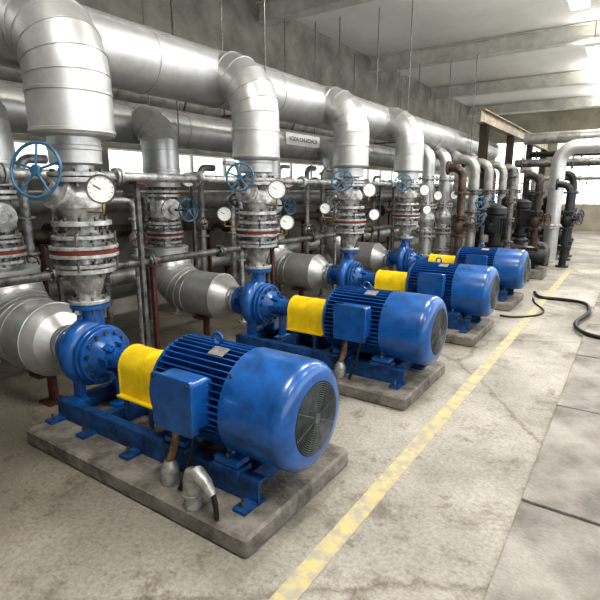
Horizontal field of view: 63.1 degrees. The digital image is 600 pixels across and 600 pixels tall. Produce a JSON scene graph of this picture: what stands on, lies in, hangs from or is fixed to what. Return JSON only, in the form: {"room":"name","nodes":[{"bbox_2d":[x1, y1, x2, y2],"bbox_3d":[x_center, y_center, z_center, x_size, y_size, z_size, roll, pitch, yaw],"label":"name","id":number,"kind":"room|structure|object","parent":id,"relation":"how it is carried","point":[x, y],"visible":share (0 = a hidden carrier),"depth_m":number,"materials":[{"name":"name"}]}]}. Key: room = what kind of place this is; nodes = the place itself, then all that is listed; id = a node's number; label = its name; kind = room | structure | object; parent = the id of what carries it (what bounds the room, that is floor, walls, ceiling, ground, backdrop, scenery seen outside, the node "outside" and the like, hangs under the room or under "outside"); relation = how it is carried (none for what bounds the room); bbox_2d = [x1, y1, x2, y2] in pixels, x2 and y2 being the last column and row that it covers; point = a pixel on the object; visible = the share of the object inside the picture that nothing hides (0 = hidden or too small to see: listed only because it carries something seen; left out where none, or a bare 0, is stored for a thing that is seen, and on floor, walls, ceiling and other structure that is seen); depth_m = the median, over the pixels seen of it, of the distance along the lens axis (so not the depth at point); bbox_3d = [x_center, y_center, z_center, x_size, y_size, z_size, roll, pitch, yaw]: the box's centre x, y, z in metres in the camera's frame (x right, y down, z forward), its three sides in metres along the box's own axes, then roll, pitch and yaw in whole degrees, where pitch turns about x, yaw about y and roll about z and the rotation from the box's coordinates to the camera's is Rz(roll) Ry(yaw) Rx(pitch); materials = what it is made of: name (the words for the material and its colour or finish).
{"room":"mechanical room","nodes":[
{"label":"mechanical room","id":0,"kind":"room"},
{"bbox_2d":[12,0,479,302],"bbox_3d":[0.731,-3.766,12.717,0.200,5.500,34.750,8,15,33],"label":"wall","id":1,"kind":"structure","parent":0,"point":[197,21],"depth_m":9.96,"materials":[{"name":"paint"}]},
{"bbox_2d":[13,139,57,169],"bbox_3d":[-4.213,-1.670,5.634,0.095,0.500,3.550,8,15,33],"label":"window","id":2,"kind":"structure","parent":1,"relation":"in","point":[17,143],"depth_m":6.51,"materials":[{"name":"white glass"}]},
{"bbox_2d":[108,147,244,175],"bbox_3d":[-1.974,-2.393,8.869,0.095,0.500,3.550,8,15,33],"label":"window","id":3,"kind":"structure","parent":1,"relation":"in","point":[127,159],"depth_m":8.69,"materials":[{"name":"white glass"}]},
{"bbox_2d":[101,230,465,316],"bbox_3d":[0.728,-1.101,12.851,0.300,0.240,34.000,8,15,33],"label":"baseboard","id":4,"kind":"structure","parent":1,"relation":"attached to","point":[126,301],"depth_m":7.78,"materials":[{"name":"paint"}]},
{"bbox_2d":[280,161,322,178],"bbox_3d":[0.264,-3.116,12.104,0.095,0.500,3.550,8,15,33],"label":"window","id":5,"kind":"structure","parent":1,"relation":"in","point":[296,169],"depth_m":11.65,"materials":[{"name":"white glass"}]},
{"bbox_2d":[256,0,375,25],"bbox_3d":[3.929,-5.021,6.669,11.800,0.380,0.260,8,15,33],"label":"ceiling beam","id":6,"kind":"structure","parent":1,"relation":"attached to","point":[276,11],"depth_m":9.31,"materials":[{"name":"paint"}]},
{"bbox_2d":[0,0,492,160],"bbox_3d":[0.822,-4.775,11.347,0.464,2.132,29.000,8,15,33],"label":"pipe","id":7,"kind":"object","parent":6,"relation":"hanging from","point":[8,74],"visible":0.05,"depth_m":7.44,"materials":[{"name":"metal"}]},
{"bbox_2d":[359,168,400,181],"bbox_3d":[2.503,-3.840,15.338,0.095,0.500,3.550,8,15,33],"label":"window","id":8,"kind":"structure","parent":1,"relation":"in","point":[368,173],"depth_m":15.29,"materials":[{"name":"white glass"}]},
{"bbox_2d":[415,173,438,183],"bbox_3d":[4.742,-4.563,18.573,0.095,0.500,3.550,8,15,33],"label":"window","id":9,"kind":"structure","parent":1,"relation":"in","point":[420,174],"depth_m":18.33,"materials":[{"name":"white glass"}]},
{"bbox_2d":[369,20,599,73],"bbox_3d":[6.727,-5.926,10.712,11.800,0.380,0.260,8,15,33],"label":"ceiling beam","id":10,"kind":"structure","parent":1,"relation":"attached to","point":[584,32],"depth_m":11.98,"materials":[{"name":"paint"}]},
{"bbox_2d":[430,68,599,99],"bbox_3d":[9.525,-6.830,14.756,11.800,0.380,0.260,8,15,33],"label":"ceiling beam","id":11,"kind":"structure","parent":1,"relation":"attached to","point":[588,76],"depth_m":16.19,"materials":[{"name":"paint"}]},
{"bbox_2d":[469,95,599,116],"bbox_3d":[12.324,-7.734,18.800,11.800,0.380,0.260,8,15,33],"label":"ceiling beam","id":12,"kind":"structure","parent":1,"relation":"attached to","point":[585,101],"depth_m":20.28,"materials":[{"name":"paint"}]},
{"bbox_2d":[0,230,599,599],"bbox_3d":[5.328,-0.220,9.865,12.000,0.224,34.000,8,15,33],"label":"floor","id":13,"kind":"structure","parent":0,"point":[441,531],"depth_m":2.97,"materials":[{"name":"concrete"}]},
{"bbox_2d":[16,154,47,271],"bbox_3d":[-3.046,-0.514,5.620,0.299,2.250,0.543,1,13,5],"label":"pipe","id":14,"kind":"object","parent":13,"relation":"on","point":[26,218],"visible":0.42,"depth_m":5.48,"materials":[{"name":"silver metal"}]},
{"bbox_2d":[0,98,80,406],"bbox_3d":[-2.528,-0.553,4.292,1.628,2.907,0.644,8,15,33],"label":"suction line","id":15,"kind":"object","parent":13,"relation":"on","point":[31,322],"visible":0.77,"depth_m":4.18,"materials":[{"name":"metal"}]},
{"bbox_2d":[99,214,113,325],"bbox_3d":[-2.017,-0.134,4.995,0.309,1.782,0.370,8,15,33],"label":"pipe","id":16,"kind":"object","parent":13,"relation":"on","point":[107,284],"visible":0.13,"depth_m":5.12,"materials":[{"name":"silver metal"}]},
{"bbox_2d":[108,197,146,345],"bbox_3d":[-1.793,-0.207,5.319,0.309,1.782,0.370,8,15,33],"label":"pipe","id":17,"kind":"object","parent":13,"relation":"on","point":[132,238],"visible":0.53,"depth_m":5.32,"materials":[{"name":"silver metal"}]},
{"bbox_2d":[122,191,159,322],"bbox_3d":[-2.158,-0.575,6.812,0.349,1.850,0.410,8,15,33],"label":"pipe","id":18,"kind":"object","parent":13,"relation":"on","point":[127,194],"visible":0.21,"depth_m":6.76,"materials":[{"name":"silver metal"}]},
{"bbox_2d":[171,224,181,314],"bbox_3d":[-1.901,-0.853,7.170,0.316,2.235,0.377,8,15,33],"label":"pipe","id":19,"kind":"object","parent":13,"relation":"on","point":[176,311],"visible":0.1,"depth_m":7.50,"materials":[{"name":"metal"}]},
{"bbox_2d":[131,104,238,335],"bbox_3d":[-1.364,-0.931,5.982,1.637,2.906,0.558,8,15,33],"label":"suction line","id":20,"kind":"object","parent":13,"relation":"on","point":[191,290],"visible":0.88,"depth_m":5.92,"materials":[{"name":"metal"}]},
{"bbox_2d":[27,397,347,556],"bbox_3d":[-0.854,1.048,3.516,2.140,0.120,1.100,8,15,33],"label":"concrete plinth","id":21,"kind":"object","parent":13,"relation":"on","point":[285,493],"visible":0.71,"depth_m":3.00,"materials":[{"name":"grey concrete"}]},
{"bbox_2d":[45,301,338,516],"bbox_3d":[-0.915,0.550,3.380,2.406,0.910,0.848,8,15,33],"label":"pump","id":22,"kind":"object","parent":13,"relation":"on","point":[276,409],"visible":0.98,"depth_m":2.85,"materials":[{"name":"blue paint"}]},
{"bbox_2d":[0,0,118,305],"bbox_3d":[-1.642,-1.092,3.476,0.988,2.348,0.717,8,15,33],"label":"discharge riser","id":23,"kind":"object","parent":22,"relation":"on","point":[60,53],"visible":1,"depth_m":3.31,"materials":[{"name":"silver metal"}]},
{"bbox_2d":[295,381,335,456],"bbox_3d":[0.095,0.666,2.749,0.016,0.428,0.428,8,15,33],"label":"fan grille","id":24,"kind":"object","parent":22,"relation":"attached to","point":[315,402],"depth_m":2.72,"materials":[{"name":"metal"}]},
{"bbox_2d":[182,466,219,519],"bbox_3d":[-0.532,1.038,2.677,0.282,0.265,0.116,8,15,33],"label":"fitting","id":25,"kind":"object","parent":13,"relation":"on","point":[196,480],"visible":1,"depth_m":2.65,"materials":[{"name":"silver metal"}]},
{"bbox_2d":[196,164,215,271],"bbox_3d":[-1.503,-0.997,7.782,0.299,2.250,0.543,1,13,5],"label":"pipe","id":26,"kind":"object","parent":13,"relation":"on","point":[201,223],"visible":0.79,"depth_m":7.65,"materials":[{"name":"metal"}]},
{"bbox_2d":[0,224,413,349],"bbox_3d":[-1.522,0.078,5.398,0.144,1.192,15.000,8,15,33],"label":"pipe","id":27,"kind":"object","parent":13,"relation":"on","point":[151,262],"visible":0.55,"depth_m":5.35,"materials":[{"name":"silver metal"}]},
{"bbox_2d":[0,163,420,346],"bbox_3d":[-1.481,-0.340,5.277,0.183,2.061,15.000,8,15,33],"label":"pipe","id":28,"kind":"object","parent":13,"relation":"on","point":[117,175],"visible":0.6,"depth_m":5.12,"materials":[{"name":"silver metal"}]},
{"bbox_2d":[9,190,420,249],"bbox_3d":[-1.303,-1.136,9.303,0.312,1.856,22.000,8,15,33],"label":"pipe","id":29,"kind":"object","parent":13,"relation":"on","point":[213,199],"visible":0.3,"depth_m":8.51,"materials":[{"name":"metal"}]},
{"bbox_2d":[15,203,436,296],"bbox_3d":[-1.038,-0.904,9.172,0.324,1.462,22.000,8,15,33],"label":"pipe","id":30,"kind":"object","parent":13,"relation":"on","point":[41,236],"visible":0.2,"depth_m":7.78,"materials":[{"name":"metal"}]},
{"bbox_2d":[226,191,237,281],"bbox_3d":[-1.105,-0.928,8.388,0.299,1.850,0.543,1,13,5],"label":"pipe","id":31,"kind":"object","parent":13,"relation":"on","point":[231,200],"visible":0.67,"depth_m":8.27,"materials":[{"name":"silver metal"}]},
{"bbox_2d":[222,160,246,322],"bbox_3d":[-0.813,-0.743,6.685,0.309,2.232,0.370,8,15,33],"label":"pipe","id":32,"kind":"object","parent":13,"relation":"on","point":[241,259],"visible":0.3,"depth_m":6.83,"materials":[{"name":"silver metal"}]},
{"bbox_2d":[48,224,433,297],"bbox_3d":[-1.179,-0.581,9.341,0.272,0.756,22.000,8,15,33],"label":"pipe","id":33,"kind":"object","parent":13,"relation":"on","point":[123,276],"visible":0.2,"depth_m":8.67,"materials":[{"name":"metal"}]},
{"bbox_2d":[49,168,452,314],"bbox_3d":[-0.499,-1.141,8.746,0.180,2.110,22.000,8,15,33],"label":"pipe","id":34,"kind":"object","parent":13,"relation":"on","point":[52,213],"visible":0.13,"depth_m":7.18,"materials":[{"name":"silver metal"}]},
{"bbox_2d":[276,165,289,286],"bbox_3d":[-0.337,-1.421,9.481,0.261,2.335,0.533,1,13,3],"label":"pipe","id":35,"kind":"object","parent":13,"relation":"on","point":[282,166],"visible":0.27,"depth_m":9.34,"materials":[{"name":"silver metal"}]},
{"bbox_2d":[265,159,330,295],"bbox_3d":[-0.174,-1.315,7.701,1.637,2.906,0.558,8,15,33],"label":"suction line","id":36,"kind":"object","parent":13,"relation":"on","point":[299,271],"visible":0.28,"depth_m":7.58,"materials":[{"name":"metal"}]},
{"bbox_2d":[302,166,316,253],"bbox_3d":[0.183,-1.588,10.193,0.299,2.350,0.543,1,13,5],"label":"pipe","id":37,"kind":"object","parent":13,"relation":"on","point":[306,230],"visible":0.77,"depth_m":10.08,"materials":[{"name":"silver metal"}]},
{"bbox_2d":[319,172,327,261],"bbox_3d":[0.603,-1.642,10.701,0.316,2.235,0.377,8,15,33],"label":"pipe","id":38,"kind":"object","parent":13,"relation":"on","point":[325,197],"visible":0.02,"depth_m":10.95,"materials":[{"name":"silver metal"}]},
{"bbox_2d":[317,168,332,296],"bbox_3d":[0.442,-1.164,8.567,0.254,2.232,0.530,1,13,3],"label":"pipe","id":39,"kind":"object","parent":13,"relation":"on","point":[322,220],"visible":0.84,"depth_m":8.47,"materials":[{"name":"silver metal"}]},
{"bbox_2d":[330,195,339,291],"bbox_3d":[0.694,-1.036,8.978,0.253,1.802,0.530,1,13,3],"label":"pipe","id":40,"kind":"object","parent":13,"relation":"on","point":[335,201],"visible":0.5,"depth_m":8.91,"materials":[{"name":"silver metal"}]},
{"bbox_2d":[231,268,447,389],"bbox_3d":[0.253,0.173,5.068,2.406,0.910,0.848,8,15,33],"label":"pump","id":41,"kind":"object","parent":13,"relation":"on","point":[398,331],"visible":0.99,"depth_m":4.62,"materials":[{"name":"blue paint"}]},
{"bbox_2d":[217,51,294,269],"bbox_3d":[-0.514,-1.456,5.186,0.894,2.313,0.662,8,15,33],"label":"discharge riser","id":42,"kind":"object","parent":41,"relation":"on","point":[243,84],"visible":0.98,"depth_m":5.02,"materials":[{"name":"silver metal"}]},
{"bbox_2d":[431,308,446,354],"bbox_3d":[1.263,0.289,4.437,0.016,0.428,0.428,8,15,33],"label":"fan grille","id":43,"kind":"object","parent":41,"relation":"attached to","point":[438,315],"depth_m":4.41,"materials":[{"name":"metal"}]},
{"bbox_2d":[317,135,389,287],"bbox_3d":[1.028,-1.704,9.438,1.637,2.906,0.558,8,15,33],"label":"suction line","id":44,"kind":"object","parent":13,"relation":"on","point":[372,256],"visible":0.35,"depth_m":9.31,"materials":[{"name":"metal"}]},
{"bbox_2d":[265,338,444,409],"bbox_3d":[0.314,0.670,5.204,2.140,0.120,1.100,8,15,33],"label":"concrete plinth","id":45,"kind":"object","parent":13,"relation":"on","point":[417,381],"visible":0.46,"depth_m":4.46,"materials":[{"name":"grey concrete"}]},
{"bbox_2d":[370,175,379,242],"bbox_3d":[1.956,-2.114,12.808,0.261,2.235,0.532,1,13,3],"label":"pipe","id":46,"kind":"object","parent":13,"relation":"on","point":[374,197],"visible":0.52,"depth_m":12.67,"materials":[{"name":"metal"}]},
{"bbox_2d":[327,249,498,333],"bbox_3d":[1.443,-0.212,6.787,2.406,0.910,0.848,8,15,33],"label":"pump","id":47,"kind":"object","parent":13,"relation":"on","point":[469,293],"visible":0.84,"depth_m":6.22,"materials":[{"name":"blue paint"}]},
{"bbox_2d":[319,86,379,250],"bbox_3d":[0.676,-1.841,6.905,0.894,2.313,0.662,8,15,33],"label":"discharge riser","id":48,"kind":"object","parent":47,"relation":"on","point":[348,120],"visible":0.99,"depth_m":6.74,"materials":[{"name":"silver metal"}]},
{"bbox_2d":[490,275,498,308],"bbox_3d":[2.453,-0.096,6.157,0.016,0.428,0.428,8,15,33],"label":"fan grille","id":49,"kind":"object","parent":47,"relation":"attached to","point":[494,279],"depth_m":6.11,"materials":[{"name":"metal"}]},
{"bbox_2d":[269,271,570,599],"bbox_3d":[2.142,0.670,5.468,0.110,0.006,15.000,8,15,33],"label":"floor marking","id":50,"kind":"object","parent":13,"relation":"on","point":[293,588],"depth_m":3.11,"materials":[{"name":"yellow paint"}]},
{"bbox_2d":[415,144,442,256],"bbox_3d":[2.733,-1.884,10.424,0.623,2.828,0.420,8,15,33],"label":"manifold riser","id":51,"kind":"object","parent":13,"relation":"on","point":[428,177],"visible":0.82,"depth_m":10.29,"materials":[{"name":"metal"}]},
{"bbox_2d":[431,147,456,254],"bbox_3d":[3.348,-2.083,11.313,0.623,2.828,0.420,8,15,33],"label":"manifold riser","id":52,"kind":"object","parent":13,"relation":"on","point":[442,215],"visible":0.8,"depth_m":11.19,"materials":[{"name":"metal"}]},
{"bbox_2d":[446,151,467,254],"bbox_3d":[3.964,-2.282,12.203,0.623,2.828,0.420,8,15,33],"label":"manifold riser","id":53,"kind":"object","parent":13,"relation":"on","point":[456,178],"visible":0.25,"depth_m":12.11,"materials":[{"name":"metal"}]},
{"bbox_2d":[386,238,528,301],"bbox_3d":[2.645,-0.600,8.524,2.406,0.910,0.848,8,15,33],"label":"pump","id":54,"kind":"object","parent":13,"relation":"on","point":[512,265],"visible":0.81,"depth_m":7.94,"materials":[{"name":"blue paint"}]},
{"bbox_2d":[387,107,431,238],"bbox_3d":[1.878,-2.229,8.641,0.894,2.313,0.662,8,15,33],"label":"discharge riser","id":55,"kind":"object","parent":54,"relation":"on","point":[404,129],"visible":0.98,"depth_m":8.48,"materials":[{"name":"silver metal"}]},
{"bbox_2d":[524,257,528,282],"bbox_3d":[3.654,-0.484,7.893,0.016,0.428,0.428,8,15,33],"label":"fan grille","id":56,"kind":"object","parent":54,"relation":"attached to","point":[526,259],"depth_m":7.85,"materials":[{"name":"metal"}]},
{"bbox_2d":[445,161,475,255],"bbox_3d":[3.236,-1.585,9.981,0.366,2.438,0.678,-11,17,-40],"label":"stack","id":57,"kind":"object","parent":13,"relation":"on","point":[459,225],"visible":0.78,"depth_m":9.85,"materials":[{"name":"metal"}]},
{"bbox_2d":[445,317,493,346],"bbox_3d":[1.504,0.286,6.923,2.140,0.120,1.100,8,15,33],"label":"concrete plinth","id":58,"kind":"object","parent":13,"relation":"on","point":[478,330],"visible":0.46,"depth_m":6.08,"materials":[{"name":"grey concrete"}]},
{"bbox_2d":[461,164,486,232],"bbox_3d":[3.979,-1.981,11.294,0.366,2.638,0.678,-11,17,-40],"label":"stack","id":59,"kind":"object","parent":13,"relation":"on","point":[462,165],"visible":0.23,"depth_m":11.13,"materials":[{"name":"paint"}]},
{"bbox_2d":[474,124,489,246],"bbox_3d":[4.584,-2.660,12.493,0.260,3.440,0.260,8,15,33],"label":"steel column","id":60,"kind":"structure","parent":13,"relation":"on","point":[484,129],"depth_m":12.20,"materials":[{"name":"brown metal"}]},
{"bbox_2d":[480,167,497,236],"bbox_3d":[4.705,-2.128,12.181,0.366,2.538,0.678,-11,17,-40],"label":"stack","id":61,"kind":"object","parent":13,"relation":"on","point":[481,168],"visible":0.04,"depth_m":11.98,"materials":[{"name":"metal"}]},
{"bbox_2d":[453,154,530,281],"bbox_3d":[4.033,-1.739,10.298,1.710,2.600,0.700,8,15,33],"label":"pump","id":62,"kind":"object","parent":13,"relation":"on","point":[495,226],"visible":0.59,"depth_m":10.25,"materials":[{"name":"metal"}]},
{"bbox_2d":[475,158,538,266],"bbox_3d":[4.775,-1.998,11.457,1.710,2.600,0.700,8,15,33],"label":"pump","id":63,"kind":"object","parent":13,"relation":"on","point":[487,192],"visible":0.45,"depth_m":11.42,"materials":[{"name":"metal"}]},
{"bbox_2d":[494,292,523,310],"bbox_3d":[2.706,-0.102,8.659,2.140,0.120,1.100,8,15,33],"label":"concrete plinth","id":64,"kind":"object","parent":13,"relation":"on","point":[513,300],"visible":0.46,"depth_m":7.82,"materials":[{"name":"grey concrete"}]},
{"bbox_2d":[504,136,514,195],"bbox_3d":[6.291,-3.212,14.960,0.260,3.440,0.260,8,15,33],"label":"steel column","id":65,"kind":"structure","parent":13,"relation":"on","point":[510,139],"depth_m":14.61,"materials":[{"name":"brown metal"}]},
{"bbox_2d":[507,176,529,239],"bbox_3d":[5.916,-2.270,13.266,1.100,2.340,0.500,8,15,33],"label":"pump","id":66,"kind":"object","parent":13,"relation":"on","point":[508,178],"visible":0.02,"depth_m":13.18,"materials":[{"name":"metal"}]},
{"bbox_2d":[489,161,549,265],"bbox_3d":[5.516,-2.219,12.441,1.710,2.600,0.700,8,15,33],"label":"pump","id":67,"kind":"object","parent":13,"relation":"on","point":[523,206],"visible":0.34,"depth_m":12.33,"materials":[{"name":"metal"}]},
{"bbox_2d":[500,297,544,317],"bbox_3d":[3.706,0.130,7.813,0.459,0.027,1.631,11,16,40],"label":"hose","id":68,"kind":"object","parent":13,"relation":"on","point":[543,311],"visible":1,"depth_m":7.33,"materials":[{"name":"black rubber"}]},
{"bbox_2d":[502,167,547,279],"bbox_3d":[4.835,-1.679,10.622,1.100,2.340,0.500,8,15,33],"label":"pump","id":69,"kind":"object","parent":13,"relation":"on","point":[537,256],"visible":0.61,"depth_m":10.53,"materials":[{"name":"metal"}]},
{"bbox_2d":[522,145,532,198],"bbox_3d":[8.082,-3.791,17.548,0.260,3.440,0.260,8,15,33],"label":"steel column","id":70,"kind":"structure","parent":13,"relation":"on","point":[529,148],"depth_m":17.36,"materials":[{"name":"metal"}]},
{"bbox_2d":[529,174,599,180],"bbox_3d":[11.036,-2.566,14.541,7.980,2.362,0.224,8,15,33],"label":"pipe","id":71,"kind":"object","parent":70,"relation":"attached to","point":[588,177],"visible":0.48,"depth_m":15.53,"materials":[{"name":"metal"}]},
{"bbox_2d":[504,164,557,254],"bbox_3d":[6.510,-2.559,13.965,1.710,2.600,0.700,8,15,33],"label":"pump","id":72,"kind":"object","parent":13,"relation":"on","point":[530,197],"visible":0.19,"depth_m":13.90,"materials":[{"name":"metal"}]},
{"bbox_2d":[524,170,550,248],"bbox_3d":[5.604,-1.912,11.669,0.366,2.338,0.678,-11,17,-40],"label":"stack","id":73,"kind":"object","parent":13,"relation":"on","point":[535,220],"visible":0.83,"depth_m":11.55,"materials":[{"name":"brown metal"}]},
{"bbox_2d":[539,150,546,209],"bbox_3d":[9.873,-4.370,20.136,0.260,3.440,0.260,8,15,33],"label":"steel column","id":74,"kind":"structure","parent":13,"relation":"on","point":[542,169],"depth_m":19.85,"materials":[{"name":"brown metal"}]},
{"bbox_2d":[476,109,548,150],"bbox_3d":[7.298,-5.372,16.005,0.200,0.310,10.600,8,15,33],"label":"support beam","id":75,"kind":"structure","parent":74,"relation":"on","point":[497,123],"depth_m":13.56,"materials":[{"name":"metal"}]},
{"bbox_2d":[540,185,548,226],"bbox_3d":[11.882,-4.462,23.621,0.900,2.100,0.580,8,15,33],"label":"tall cabinet","id":76,"kind":"object","parent":13,"relation":"on","point":[545,187],"visible":0.02,"depth_m":23.30,"materials":[{"name":"grey metal"}]},
{"bbox_2d":[520,167,571,248],"bbox_3d":[7.866,-2.939,15.662,1.710,2.600,0.700,8,15,33],"label":"pump","id":77,"kind":"object","parent":13,"relation":"on","point":[530,169],"visible":0.15,"depth_m":15.63,"materials":[{"name":"metal"}]},
{"bbox_2d":[539,174,561,254],"bbox_3d":[7.412,-2.589,14.694,1.100,2.340,0.500,8,15,33],"label":"pump","id":78,"kind":"object","parent":13,"relation":"on","point":[541,175],"visible":0.09,"depth_m":14.50,"materials":[{"name":"metal"}]},
{"bbox_2d":[514,156,599,169],"bbox_3d":[9.636,-2.326,12.471,7.980,2.796,0.352,8,15,33],"label":"pipe","id":79,"kind":"object","parent":13,"relation":"on","point":[594,161],"visible":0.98,"depth_m":13.79,"materials":[{"name":"silver metal"}]},
{"bbox_2d":[524,129,599,144],"bbox_3d":[10.252,-2.907,13.275,7.980,3.580,0.360,8,15,33],"label":"pipe","id":80,"kind":"object","parent":13,"relation":"on","point":[560,136],"visible":0.86,"depth_m":14.48,"materials":[{"name":"metal"}]},
{"bbox_2d":[529,150,599,158],"bbox_3d":[10.868,-2.893,14.213,7.980,3.144,0.288,8,15,33],"label":"pipe","id":81,"kind":"object","parent":13,"relation":"on","point":[536,154],"visible":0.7,"depth_m":15.75,"materials":[{"name":"metal"}]},
{"bbox_2d":[533,291,599,338],"bbox_3d":[4.186,0.262,7.122,1.395,0.080,3.682,-3,13,-12],"label":"hose","id":82,"kind":"object","parent":13,"relation":"on","point":[575,323],"visible":1,"depth_m":7.37,"materials":[{"name":"black rubber"}]},
{"bbox_2d":[555,178,582,267],"bbox_3d":[6.465,-1.858,11.889,0.366,2.138,0.678,-11,17,-40],"label":"pipe","id":83,"kind":"object","parent":13,"relation":"on","point":[567,219],"visible":1,"depth_m":11.79,"materials":[{"name":"metal"}]},
{"bbox_2d":[541,138,599,262],"bbox_3d":[9.284,-2.166,11.020,6.880,3.117,0.500,8,15,33],"label":"pipe","id":84,"kind":"object","parent":13,"relation":"on","point":[590,145],"visible":0.76,"depth_m":12.55,"materials":[{"name":"metal"}]},
{"bbox_2d":[558,170,583,260],"bbox_3d":[7.193,-2.279,13.084,0.366,2.438,0.678,-11,17,-40],"label":"stack","id":85,"kind":"object","parent":13,"relation":"on","point":[573,179],"visible":0.44,"depth_m":12.90,"materials":[{"name":"paint"}]},
{"bbox_2d":[565,176,584,256],"bbox_3d":[7.628,-2.390,13.809,0.366,2.338,0.678,-11,17,-40],"label":"stack","id":86,"kind":"object","parent":13,"relation":"on","point":[566,177],"visible":0.27,"depth_m":13.68,"materials":[{"name":"brown metal"}]},
{"bbox_2d":[255,0,599,115],"bbox_3d":[5.328,-5.771,8.624,12.000,0.200,34.000,8,15,33],"label":"ceiling","id":87,"kind":"structure","parent":0,"point":[435,23],"depth_m":11.64,"materials":[{"name":"white concrete"}]},
{"bbox_2d":[567,0,590,9],"bbox_3d":[4.378,-5.140,7.691,0.300,0.625,1.500,8,15,33],"label":"ceiling lamp","id":88,"kind":"object","parent":87,"relation":"hanging from","point":[574,4],"visible":1,"depth_m":8.14,"materials":[{"name":"white ceramic"}]},
{"bbox_2d":[585,18,599,62],"bbox_3d":[6.785,-5.917,11.168,0.300,0.625,1.500,8,15,33],"label":"ceiling lamp","id":89,"kind":"object","parent":87,"relation":"hanging from","point":[593,50],"visible":1,"depth_m":10.89,"materials":[{"name":"white ceramic"}]},
{"bbox_2d":[586,46,599,62],"bbox_3d":[6.785,-5.664,11.225,0.260,0.105,1.440,8,15,33],"label":"diffuser","id":90,"kind":"object","parent":89,"relation":"attached to","point":[593,52],"depth_m":11.05,"materials":[{"name":"white plastic"}]},
{"bbox_2d":[489,108,599,230],"bbox_3d":[14.283,-5.883,22.186,12.000,5.500,0.200,8,15,33],"label":"wall","id":91,"kind":"structure","parent":0,"point":[589,118],"depth_m":23.08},
{"bbox_2d":[494,142,540,203],"bbox_3d":[10.787,-6.343,24.468,2.150,3.010,0.095,8,15,33],"label":"window","id":92,"kind":"structure","parent":91,"relation":"in","point":[519,152],"depth_m":24.37,"materials":[{"name":"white glass"}]},
{"bbox_2d":[557,143,599,204],"bbox_3d":[13.107,-6.001,22.939,2.150,3.010,0.095,8,15,33],"label":"window","id":93,"kind":"structure","parent":91,"relation":"in","point":[589,190],"depth_m":22.88,"materials":[{"name":"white glass"}]},
{"bbox_3d":[-4.187,0.085,-4.503,12.000,5.500,0.200,8,15,33],"label":"wall","id":94,"kind":"structure","parent":0,"visible":0},
{"bbox_2d":[0,0,439,170],"bbox_3d":[-1.805,-3.387,6.427,0.640,2.695,21.400,8,15,33],"label":"header","id":95,"kind":"object","parent":94,"relation":"attached to","point":[193,131],"visible":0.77,"depth_m":6.84,"materials":[{"name":"metal"}]},
{"bbox_2d":[0,0,498,160],"bbox_3d":[-0.348,-3.460,6.021,0.720,2.375,22.400,8,15,33],"label":"header","id":96,"kind":"object","parent":94,"relation":"attached to","point":[143,59],"visible":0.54,"depth_m":4.85,"materials":[{"name":"metal"}]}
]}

